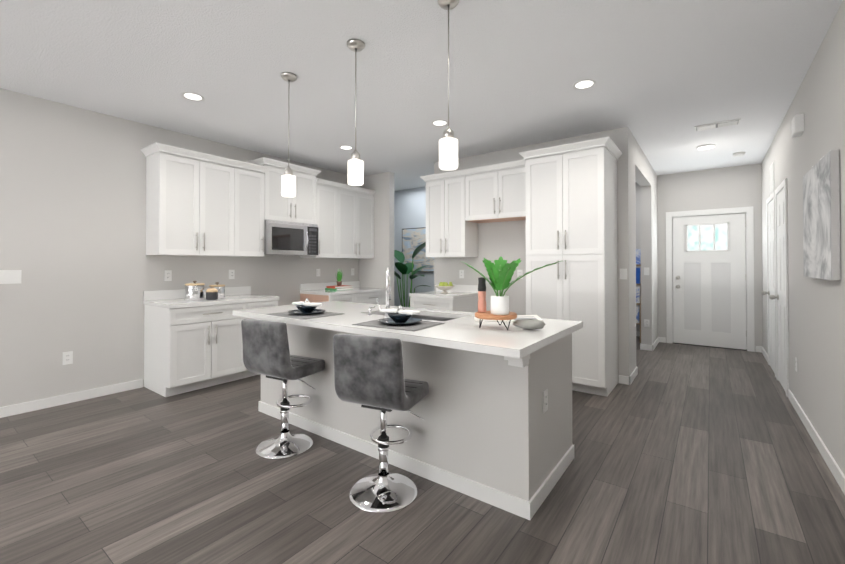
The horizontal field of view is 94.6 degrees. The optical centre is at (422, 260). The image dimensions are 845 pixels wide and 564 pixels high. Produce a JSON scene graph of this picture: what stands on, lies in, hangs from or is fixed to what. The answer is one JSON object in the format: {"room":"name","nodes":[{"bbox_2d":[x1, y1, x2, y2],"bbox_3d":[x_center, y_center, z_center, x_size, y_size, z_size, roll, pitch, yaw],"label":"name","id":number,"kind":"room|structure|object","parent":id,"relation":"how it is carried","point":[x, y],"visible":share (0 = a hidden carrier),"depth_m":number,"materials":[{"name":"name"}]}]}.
{"room":"kitchen","nodes":[
{"label":"kitchen","id":0,"kind":"room"},
{"bbox_2d":[0,88,358,406],"bbox_3d":[-3.635,-0.069,3.175,0.120,2.740,8.713,0,-1,36],"label":"wall","id":1,"kind":"structure","parent":0,"point":[73,214],"depth_m":3.68,"materials":[{"name":"grey paint"}]},
{"bbox_2d":[0,270,20,283],"bbox_3d":[-3.479,0.135,3.270,0.012,0.115,0.162,0,-1,36],"label":"light switch","id":2,"kind":"object","parent":1,"relation":"attached to","point":[10,276],"visible":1,"depth_m":3.28,"materials":[{"name":"white plastic"}]},
{"bbox_2d":[63,351,72,364],"bbox_3d":[-3.252,0.891,3.574,0.008,0.115,0.070,0,-1,36],"label":"outlet","id":3,"kind":"object","parent":1,"relation":"attached to","point":[67,357],"visible":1,"depth_m":3.57,"materials":[{"name":"white plastic"}]},
{"bbox_2d":[0,379,142,417],"bbox_3d":[-4.537,1.246,1.832,0.012,0.085,5.500,0,-1,36],"label":"baseboard","id":4,"kind":"structure","parent":1,"relation":"attached to","point":[30,406],"depth_m":3.57,"materials":[{"name":"white wood"}]},
{"bbox_2d":[164,270,171,280],"bbox_3d":[-2.766,0.161,4.239,0.008,0.115,0.070,0,-1,36],"label":"outlet","id":5,"kind":"object","parent":1,"relation":"attached to","point":[167,275],"visible":1,"depth_m":4.24,"materials":[{"name":"white plastic"}]},
{"bbox_2d":[141,142,266,256],"bbox_3d":[-2.411,-0.605,4.397,0.398,1.095,1.186,0,-1,36],"label":"upper cabinet","id":6,"kind":"object","parent":1,"relation":"attached to","point":[200,204],"visible":1,"depth_m":4.19,"materials":[{"name":"white wood"}]},
{"bbox_2d":[229,270,234,278],"bbox_3d":[-2.350,0.166,4.802,0.008,0.115,0.070,0,-1,36],"label":"outlet","id":7,"kind":"object","parent":1,"relation":"attached to","point":[231,274],"visible":1,"depth_m":4.80,"materials":[{"name":"white plastic"}]},
{"bbox_2d":[248,157,320,223],"bbox_3d":[-1.828,-0.880,5.189,0.398,0.750,0.871,0,-1,36],"label":"upper cabinet","id":8,"kind":"object","parent":1,"relation":"attached to","point":[300,207],"visible":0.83,"depth_m":5.06,"materials":[{"name":"white wood"}]},
{"bbox_2d":[264,219,317,255],"bbox_3d":[-1.798,-0.290,5.161,0.470,0.425,0.763,0,-1,36],"label":"microwave","id":9,"kind":"object","parent":8,"relation":"attached to","point":[286,238],"visible":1,"depth_m":5.00,"materials":[{"name":"silver metal"}]},
{"bbox_2d":[300,178,375,258],"bbox_3d":[-1.253,-0.590,5.964,0.398,1.095,1.159,0,-1,36],"label":"upper cabinet","id":10,"kind":"object","parent":1,"relation":"attached to","point":[345,218],"visible":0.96,"depth_m":5.83,"materials":[{"name":"white wood"}]},
{"bbox_2d":[394,187,433,306],"bbox_3d":[0.301,-0.031,7.221,3.800,2.740,0.120,0,-1,36],"label":"wall","id":11,"kind":"structure","parent":0,"point":[409,208],"depth_m":7.57,"materials":[{"name":"white paint"}]},
{"bbox_2d":[402,227,433,271],"bbox_3d":[0.038,-0.210,7.322,1.080,0.840,0.029,0,-1,36],"label":"landscape picture","id":12,"kind":"object","parent":11,"relation":"attached to","point":[413,239],"visible":0.5,"depth_m":7.42,"materials":[{"name":"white paper"}]},
{"bbox_2d":[0,0,842,190],"bbox_3d":[-0.991,-1.469,3.216,7.100,0.060,12.300,0,-1,36],"label":"ceiling","id":13,"kind":"structure","parent":0,"point":[667,76],"depth_m":2.95,"materials":[{"name":"white paint"}]},
{"bbox_2d":[181,92,203,100],"bbox_3d":[-2.006,-1.433,3.406,0.176,0.006,0.176,0,-1,36],"label":"recessed light","id":14,"kind":"object","parent":13,"relation":"in","point":[191,96],"visible":1,"depth_m":3.40,"materials":[{"name":"white plastic"}]},
{"bbox_2d":[281,72,296,196],"bbox_3d":[-1.038,-0.971,3.029,0.120,0.938,0.120,0,-1,36],"label":"pendant light","id":15,"kind":"object","parent":13,"relation":"hanging from","point":[288,184],"visible":1,"depth_m":3.00,"materials":[{"name":"white glass"}]},
{"bbox_2d":[339,145,352,149],"bbox_3d":[-0.957,-1.419,4.894,0.176,0.006,0.176,0,-1,36],"label":"recessed light","id":16,"kind":"object","parent":13,"relation":"in","point":[344,147],"visible":1,"depth_m":4.88,"materials":[{"name":"white plastic"}]},
{"bbox_2d":[347,39,364,185],"bbox_3d":[-0.443,-0.975,2.589,0.120,0.938,0.120,0,-1,36],"label":"pendant light","id":17,"kind":"object","parent":13,"relation":"hanging from","point":[355,170],"visible":1,"depth_m":2.55,"materials":[{"name":"white glass"}]},
{"bbox_2d":[431,120,447,126],"bbox_3d":[0.179,-1.427,4.042,0.176,0.006,0.176,0,-1,36],"label":"recessed light","id":18,"kind":"object","parent":13,"relation":"in","point":[439,122],"visible":0.9,"depth_m":4.04,"materials":[{"name":"white plastic"}]},
{"bbox_2d":[438,0,458,169],"bbox_3d":[0.144,-0.979,2.155,0.120,0.938,0.120,0,-1,36],"label":"pendant light","id":19,"kind":"object","parent":13,"relation":"hanging from","point":[448,150],"visible":1,"depth_m":2.12,"materials":[{"name":"white glass"}]},
{"bbox_2d":[573,79,595,89],"bbox_3d":[1.317,-1.435,3.176,0.176,0.006,0.176,0,-1,36],"label":"recessed light","id":20,"kind":"object","parent":13,"relation":"in","point":[583,84],"visible":1,"depth_m":3.17,"materials":[{"name":"white plastic"}]},
{"bbox_2d":[696,144,714,149],"bbox_3d":[3.514,-1.411,4.835,0.190,0.023,0.190,0,-1,36],"label":"recessed light","id":21,"kind":"object","parent":13,"relation":"in","point":[704,146],"visible":1,"depth_m":4.80,"materials":[{"name":"white plastic"}]},
{"bbox_2d":[694,118,740,130],"bbox_3d":[3.089,-1.422,4.092,0.380,0.015,0.160,0,-1,36],"label":"ceiling vent","id":22,"kind":"object","parent":13,"relation":"in","point":[718,124],"visible":0.98,"depth_m":4.07,"materials":[{"name":"white metal"}]},
{"bbox_2d":[733,152,744,156],"bbox_3d":[4.176,-1.402,5.142,0.130,0.036,0.130,0,-1,36],"label":"smoke detector","id":23,"kind":"object","parent":13,"relation":"attached to","point":[738,154],"visible":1,"depth_m":5.11,"materials":[{"name":"white plastic"}]},
{"bbox_2d":[0,336,844,563],"bbox_3d":[-0.991,1.331,3.189,7.100,0.060,12.300,0,-1,36],"label":"floor","id":24,"kind":"structure","parent":0,"point":[688,454],"depth_m":2.20,"materials":[{"name":"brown wood"}]},
{"bbox_2d":[144,300,277,396],"bbox_3d":[-2.285,0.884,4.318,0.677,0.855,1.144,0,-1,36],"label":"base cabinet","id":25,"kind":"object","parent":24,"relation":"on","point":[187,349],"visible":0.67,"depth_m":3.92,"materials":[{"name":"white wood"}]},
{"bbox_2d":[143,286,278,308],"bbox_3d":[-2.298,0.387,4.332,0.646,0.140,1.165,0,-1,36],"label":"countertop","id":26,"kind":"structure","parent":25,"relation":"on","point":[169,299],"depth_m":4.20,"materials":[{"name":"white stone"}]},
{"bbox_2d":[185,281,204,299],"bbox_3d":[-2.442,0.314,4.180,0.185,0.202,0.185,0,-1,36],"label":"canister","id":27,"kind":"object","parent":26,"relation":"on","point":[194,291],"visible":1,"depth_m":4.11,"materials":[{"name":"silver metal"}]},
{"bbox_2d":[206,288,217,299],"bbox_3d":[-2.267,0.353,4.198,0.114,0.124,0.114,0,-1,36],"label":"canister","id":28,"kind":"object","parent":26,"relation":"on","point":[211,293],"visible":1,"depth_m":4.15,"materials":[{"name":"grey metal"}]},
{"bbox_2d":[209,282,224,297],"bbox_3d":[-2.302,0.328,4.369,0.161,0.177,0.161,0,-1,36],"label":"canister","id":29,"kind":"object","parent":26,"relation":"on","point":[221,290],"visible":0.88,"depth_m":4.32,"materials":[{"name":"silver metal"}]},
{"bbox_2d":[241,319,324,458],"bbox_3d":[-0.955,0.846,2.735,0.423,0.900,0.430,0,-1,28],"label":"bar stool","id":30,"kind":"object","parent":24,"relation":"on","point":[266,351],"visible":1,"depth_m":2.61,"materials":[{"name":"grey fabric"}]},
{"bbox_2d":[300,291,385,304],"bbox_3d":[-1.142,0.899,5.865,0.677,0.855,1.158,0,-1,36],"label":"base cabinet","id":31,"kind":"object","parent":24,"relation":"on","point":[370,297],"visible":0.23,"depth_m":5.59,"materials":[{"name":"white"}]},
{"bbox_2d":[300,281,385,295],"bbox_3d":[-1.156,0.402,5.877,0.646,0.140,1.168,0,-1,36],"label":"countertop","id":32,"kind":"structure","parent":31,"relation":"on","point":[314,288],"depth_m":5.74,"materials":[{"name":"white stone"}]},
{"bbox_2d":[325,285,352,290],"bbox_3d":[-1.233,0.401,5.789,0.240,0.058,0.341,0,-1,32],"label":"books","id":33,"kind":"object","parent":32,"relation":"on","point":[339,288],"visible":0.98,"depth_m":5.68,"materials":[{"name":"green paper"}]},
{"bbox_2d":[335,268,342,285],"bbox_3d":[-1.228,0.242,5.800,0.134,0.258,0.107,0,-1,36],"label":"plant","id":34,"kind":"object","parent":33,"relation":"on","point":[339,277],"visible":1,"depth_m":5.77,"materials":[{"name":"green plant"}]},
{"bbox_2d":[333,333,428,512],"bbox_3d":[-0.207,0.841,2.184,0.423,0.900,0.430,0,-1,23],"label":"bar stool","id":35,"kind":"object","parent":24,"relation":"on","point":[369,372],"visible":1,"depth_m":2.04,"materials":[{"name":"silver metal"}]},
{"bbox_2d":[247,313,573,519],"bbox_3d":[-0.227,0.871,2.956,2.434,0.856,0.907,0,-1,36],"label":"kitchen island","id":36,"kind":"object","parent":24,"relation":"on","point":[488,430],"depth_m":2.24,"materials":[{"name":"grey paint"}]},
{"bbox_2d":[233,301,582,360],"bbox_3d":[-0.248,0.423,2.882,2.470,0.040,1.054,0,-1,36],"label":"island countertop","id":37,"kind":"structure","parent":36,"relation":"on","point":[463,332],"depth_m":2.29,"materials":[{"name":"white stone"}]},
{"bbox_2d":[267,311,342,318],"bbox_3d":[-0.881,0.401,2.943,0.460,0.004,0.360,0,-1,36],"label":"placemat","id":38,"kind":"object","parent":37,"relation":"on","point":[311,316],"visible":0.73,"depth_m":2.85,"materials":[{"name":"grey fabric"}]},
{"bbox_2d":[288,298,325,314],"bbox_3d":[-0.875,0.341,2.951,0.276,0.116,0.276,0,-1,36],"label":"place setting","id":39,"kind":"object","parent":38,"relation":"on","point":[306,308],"visible":1,"depth_m":2.90,"materials":[{"name":"black ceramic"}]},
{"bbox_2d":[367,267,390,317],"bbox_3d":[-0.290,0.223,2.854,0.216,0.359,0.194,0,-1,36],"label":"faucet","id":40,"kind":"object","parent":37,"relation":"on","point":[388,286],"visible":0.83,"depth_m":2.77,"materials":[{"name":"silver metal"}]},
{"bbox_2d":[352,319,443,331],"bbox_3d":[-0.147,0.396,2.456,0.460,0.004,0.360,0,-1,31],"label":"placemat","id":41,"kind":"object","parent":37,"relation":"on","point":[418,326],"visible":0.71,"depth_m":2.38,"materials":[{"name":"grey fabric"}]},
{"bbox_2d":[378,305,421,324],"bbox_3d":[-0.141,0.336,2.465,0.275,0.116,0.275,0,-1,36],"label":"place setting","id":42,"kind":"object","parent":41,"relation":"on","point":[398,316],"visible":1,"depth_m":2.43,"materials":[{"name":"black ceramic"}]},
{"bbox_2d":[475,311,516,329],"bbox_3d":[0.432,0.351,2.296,0.244,0.089,0.244,0,-1,36],"label":"tray","id":43,"kind":"object","parent":37,"relation":"on","point":[488,315],"visible":0.94,"depth_m":2.21,"materials":[{"name":"brown wood"}]},
{"bbox_2d":[478,277,485,311],"bbox_3d":[0.357,0.203,2.340,0.052,0.208,0.052,0,-1,36],"label":"salt grinder","id":44,"kind":"object","parent":43,"relation":"on","point":[481,294],"visible":1,"depth_m":2.32,"materials":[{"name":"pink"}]},
{"bbox_2d":[460,256,562,314],"bbox_3d":[0.504,0.139,2.204,0.570,0.333,0.270,0,-1,36],"label":"plant","id":45,"kind":"object","parent":43,"relation":"on","point":[500,271],"visible":1,"depth_m":2.20,"materials":[{"name":"green plant"}]},
{"bbox_2d":[474,315,542,321],"bbox_3d":[0.581,0.393,2.683,0.440,0.016,0.290,0,-1,8],"label":"open magazine","id":46,"kind":"object","parent":37,"relation":"on","point":[536,317],"visible":0.4,"depth_m":2.60,"materials":[{"name":"white paper"}]},
{"bbox_2d":[513,318,544,329],"bbox_3d":[0.619,0.366,2.269,0.195,0.061,0.118,0,-1,36],"label":"bowl","id":47,"kind":"object","parent":37,"relation":"on","point":[530,323],"visible":1,"depth_m":2.23,"materials":[{"name":"grey ceramic"}]},
{"bbox_2d":[543,389,547,412],"bbox_3d":[0.679,0.771,2.147,0.008,0.115,0.070,0,-1,36],"label":"outlet","id":48,"kind":"object","parent":36,"relation":"attached to","point":[545,400],"visible":1,"depth_m":2.13,"materials":[{"name":"white plastic"}]},
{"bbox_2d":[394,242,429,306],"bbox_3d":[-0.292,0.482,6.827,1.124,1.705,0.861,0,-1,36],"label":"floor plant","id":49,"kind":"object","parent":24,"relation":"on","point":[402,268],"visible":0.48,"depth_m":6.78,"materials":[{"name":"green plant"}]},
{"bbox_2d":[410,296,477,312],"bbox_3d":[0.280,0.892,5.118,0.654,0.855,0.677,0,-1,36],"label":"base cabinet","id":50,"kind":"object","parent":24,"relation":"on","point":[468,304],"visible":0.19,"depth_m":4.90,"materials":[{"name":"white"}]},
{"bbox_2d":[409,284,477,298],"bbox_3d":[0.288,0.395,5.136,0.678,0.140,0.646,0,-1,36],"label":"countertop","id":51,"kind":"structure","parent":50,"relation":"on","point":[456,291],"depth_m":5.07,"materials":[{"name":"white stone"}]},
{"bbox_2d":[435,282,454,292],"bbox_3d":[0.291,0.348,5.136,0.270,0.151,0.270,0,-1,36],"label":"fruit bowl","id":52,"kind":"object","parent":51,"relation":"on","point":[444,286],"visible":1,"depth_m":5.09,"materials":[{"name":"beige ceramic"}]},
{"bbox_2d":[519,136,621,396],"bbox_3d":[1.585,0.078,4.154,0.880,2.465,0.688,0,-1,36],"label":"pantry cabinet","id":53,"kind":"object","parent":24,"relation":"on","point":[571,205],"visible":0.92,"depth_m":3.88,"materials":[{"name":"white wood"}]},
{"bbox_2d":[636,249,640,342],"bbox_3d":[3.531,0.568,6.707,0.494,1.541,0.633,0,-1,36],"label":"magazine rack","id":54,"kind":"object","parent":24,"relation":"on","point":[638,255],"visible":0.1,"depth_m":6.49,"materials":[{"name":"beige wood"}]},
{"bbox_2d":[359,127,630,382],"bbox_3d":[0.596,-0.048,5.391,4.050,2.740,0.120,0,-1,36],"label":"wall","id":55,"kind":"structure","parent":0,"point":[505,240],"depth_m":5.02,"materials":[{"name":"grey paint"}]},
{"bbox_2d":[425,169,477,257],"bbox_3d":[0.418,-0.597,5.233,0.677,1.094,0.349,0,-1,36],"label":"upper cabinet","id":56,"kind":"object","parent":55,"relation":"attached to","point":[461,204],"depth_m":5.08,"materials":[{"name":"white wood"}]},
{"bbox_2d":[459,270,463,277],"bbox_3d":[0.537,0.181,5.351,0.070,0.115,0.008,0,-1,36],"label":"outlet","id":57,"kind":"object","parent":55,"relation":"attached to","point":[461,273],"visible":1,"depth_m":5.35,"materials":[{"name":"white plastic"}]},
{"bbox_2d":[469,159,525,222],"bbox_3d":[1.006,-0.828,4.801,0.903,0.640,0.349,0,-1,36],"label":"upper cabinet","id":58,"kind":"object","parent":55,"relation":"attached to","point":[497,192],"depth_m":4.66,"materials":[{"name":"white wood"}]},
{"bbox_2d":[517,270,522,278],"bbox_3d":[1.212,0.167,4.852,0.070,0.115,0.008,0,-1,36],"label":"outlet","id":59,"kind":"object","parent":55,"relation":"attached to","point":[519,272],"visible":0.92,"depth_m":4.85,"materials":[{"name":"white plastic"}]},
{"bbox_2d":[620,269,626,278],"bbox_3d":[2.144,0.140,4.161,0.070,0.115,0.012,0,-1,36],"label":"light switch","id":60,"kind":"object","parent":55,"relation":"attached to","point":[623,273],"visible":1,"depth_m":4.16,"materials":[{"name":"white plastic"}]},
{"bbox_2d":[635,182,640,331],"bbox_3d":[3.505,-0.031,7.241,1.570,2.740,0.120,0,-1,36],"label":"wall","id":61,"kind":"structure","parent":0,"point":[638,217],"depth_m":6.92,"materials":[{"name":"grey paint"}]},
{"bbox_2d":[630,131,657,372],"bbox_3d":[3.012,-0.048,5.371,0.140,2.740,2.720,0,-1,36],"label":"wall","id":62,"kind":"structure","parent":0,"point":[649,259],"depth_m":5.77,"materials":[{"name":"grey paint"}]},
{"bbox_2d":[628,366,637,384],"bbox_3d":[2.342,1.269,4.323,0.012,0.085,0.521,0,-1,36],"label":"baseboard","id":63,"kind":"structure","parent":62,"relation":"attached to","point":[630,378],"depth_m":4.24,"materials":[{"name":"white wood"}]},
{"bbox_2d":[640,344,647,349],"bbox_3d":[3.516,1.287,6.151,0.032,0.085,0.844,0,-1,36],"label":"baseboard","id":64,"kind":"structure","parent":62,"relation":"attached to","point":[642,346],"depth_m":5.80,"materials":[{"name":"white wood"}]},
{"bbox_2d":[644,267,648,274],"bbox_3d":[3.325,0.156,5.784,0.070,0.115,0.012,0,-1,36],"label":"light switch","id":65,"kind":"object","parent":62,"relation":"attached to","point":[646,270],"visible":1,"depth_m":5.79,"materials":[{"name":"white plastic"}]},
{"bbox_2d":[644,319,649,326],"bbox_3d":[3.326,0.926,5.779,0.070,0.115,0.008,0,-1,36],"label":"outlet","id":66,"kind":"object","parent":62,"relation":"attached to","point":[646,322],"visible":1,"depth_m":5.78,"materials":[{"name":"white plastic"}]},
{"bbox_2d":[651,337,660,350],"bbox_3d":[3.637,1.286,6.061,0.030,0.085,0.844,0,-1,36],"label":"baseboard","id":67,"kind":"structure","parent":62,"relation":"attached to","point":[658,339],"depth_m":6.00,"materials":[{"name":"white wood"}]},
{"bbox_2d":[657,164,762,351],"bbox_3d":[4.378,-0.041,6.127,1.439,2.740,0.120,0,-1,36],"label":"wall","id":68,"kind":"structure","parent":0,"point":[720,188],"depth_m":6.00,"materials":[{"name":"grey paint"}]},
{"bbox_2d":[666,206,754,351],"bbox_3d":[4.433,0.267,6.058,1.090,2.122,0.156,0,-1,36],"label":"front door","id":69,"kind":"structure","parent":68,"relation":"in","point":[709,277],"depth_m":6.02,"materials":[{"name":"painted wood"},{"name":"glass"},{"name":"metal"}]},
{"bbox_2d":[761,0,844,474],"bbox_3d":[1.607,-0.089,1.067,0.120,2.740,11.552,0,-1,36],"label":"wall","id":70,"kind":"structure","parent":0,"point":[816,318],"depth_m":2.76,"materials":[{"name":"grey paint"}]},
{"bbox_2d":[758,346,767,361],"bbox_3d":[4.675,1.279,5.339,0.039,0.085,0.772,0,-1,36],"label":"baseboard","id":71,"kind":"structure","parent":70,"relation":"attached to","point":[760,349],"depth_m":5.45,"materials":[{"name":"white wood"}]},
{"bbox_2d":[761,191,775,376],"bbox_3d":[4.176,0.266,4.715,0.085,2.100,0.744,0,-1,36],"label":"closet door","id":72,"kind":"structure","parent":70,"relation":"in","point":[771,284],"depth_m":4.70,"materials":[{"name":"white wood"}]},
{"bbox_2d":[770,162,773,194],"bbox_3d":[4.145,-0.965,4.625,0.014,0.360,0.300,0,-1,36],"label":"air vent","id":73,"kind":"object","parent":70,"relation":"in","point":[772,178],"visible":1,"depth_m":4.56,"materials":[{"name":"white"}]},
{"bbox_2d":[769,179,788,396],"bbox_3d":[3.695,0.259,4.064,0.085,2.100,0.734,0,-1,36],"label":"closet door","id":74,"kind":"structure","parent":70,"relation":"in","point":[781,296],"depth_m":3.99,"materials":[{"name":"white wood"}]},
{"bbox_2d":[791,113,803,136],"bbox_3d":[3.024,-1.089,3.142,0.054,0.140,0.160,0,-1,36],"label":"door chime","id":75,"kind":"object","parent":70,"relation":"attached to","point":[797,125],"visible":1,"depth_m":3.09,"materials":[{"name":"white plastic"}]},
{"bbox_2d":[788,389,844,494],"bbox_3d":[0.802,1.229,0.075,0.012,0.085,9.020,0,-1,36],"label":"baseboard","id":76,"kind":"structure","parent":70,"relation":"attached to","point":[825,453],"depth_m":2.62,"materials":[{"name":"white"}]},
{"bbox_2d":[803,149,840,280],"bbox_3d":[2.616,-0.260,2.571,0.038,0.750,0.830,0,-1,36],"label":"picture","id":77,"kind":"object","parent":70,"relation":"attached to","point":[821,221],"visible":1,"depth_m":2.40,"materials":[{"name":"canvas"},{"name":"paint"}]}
]}

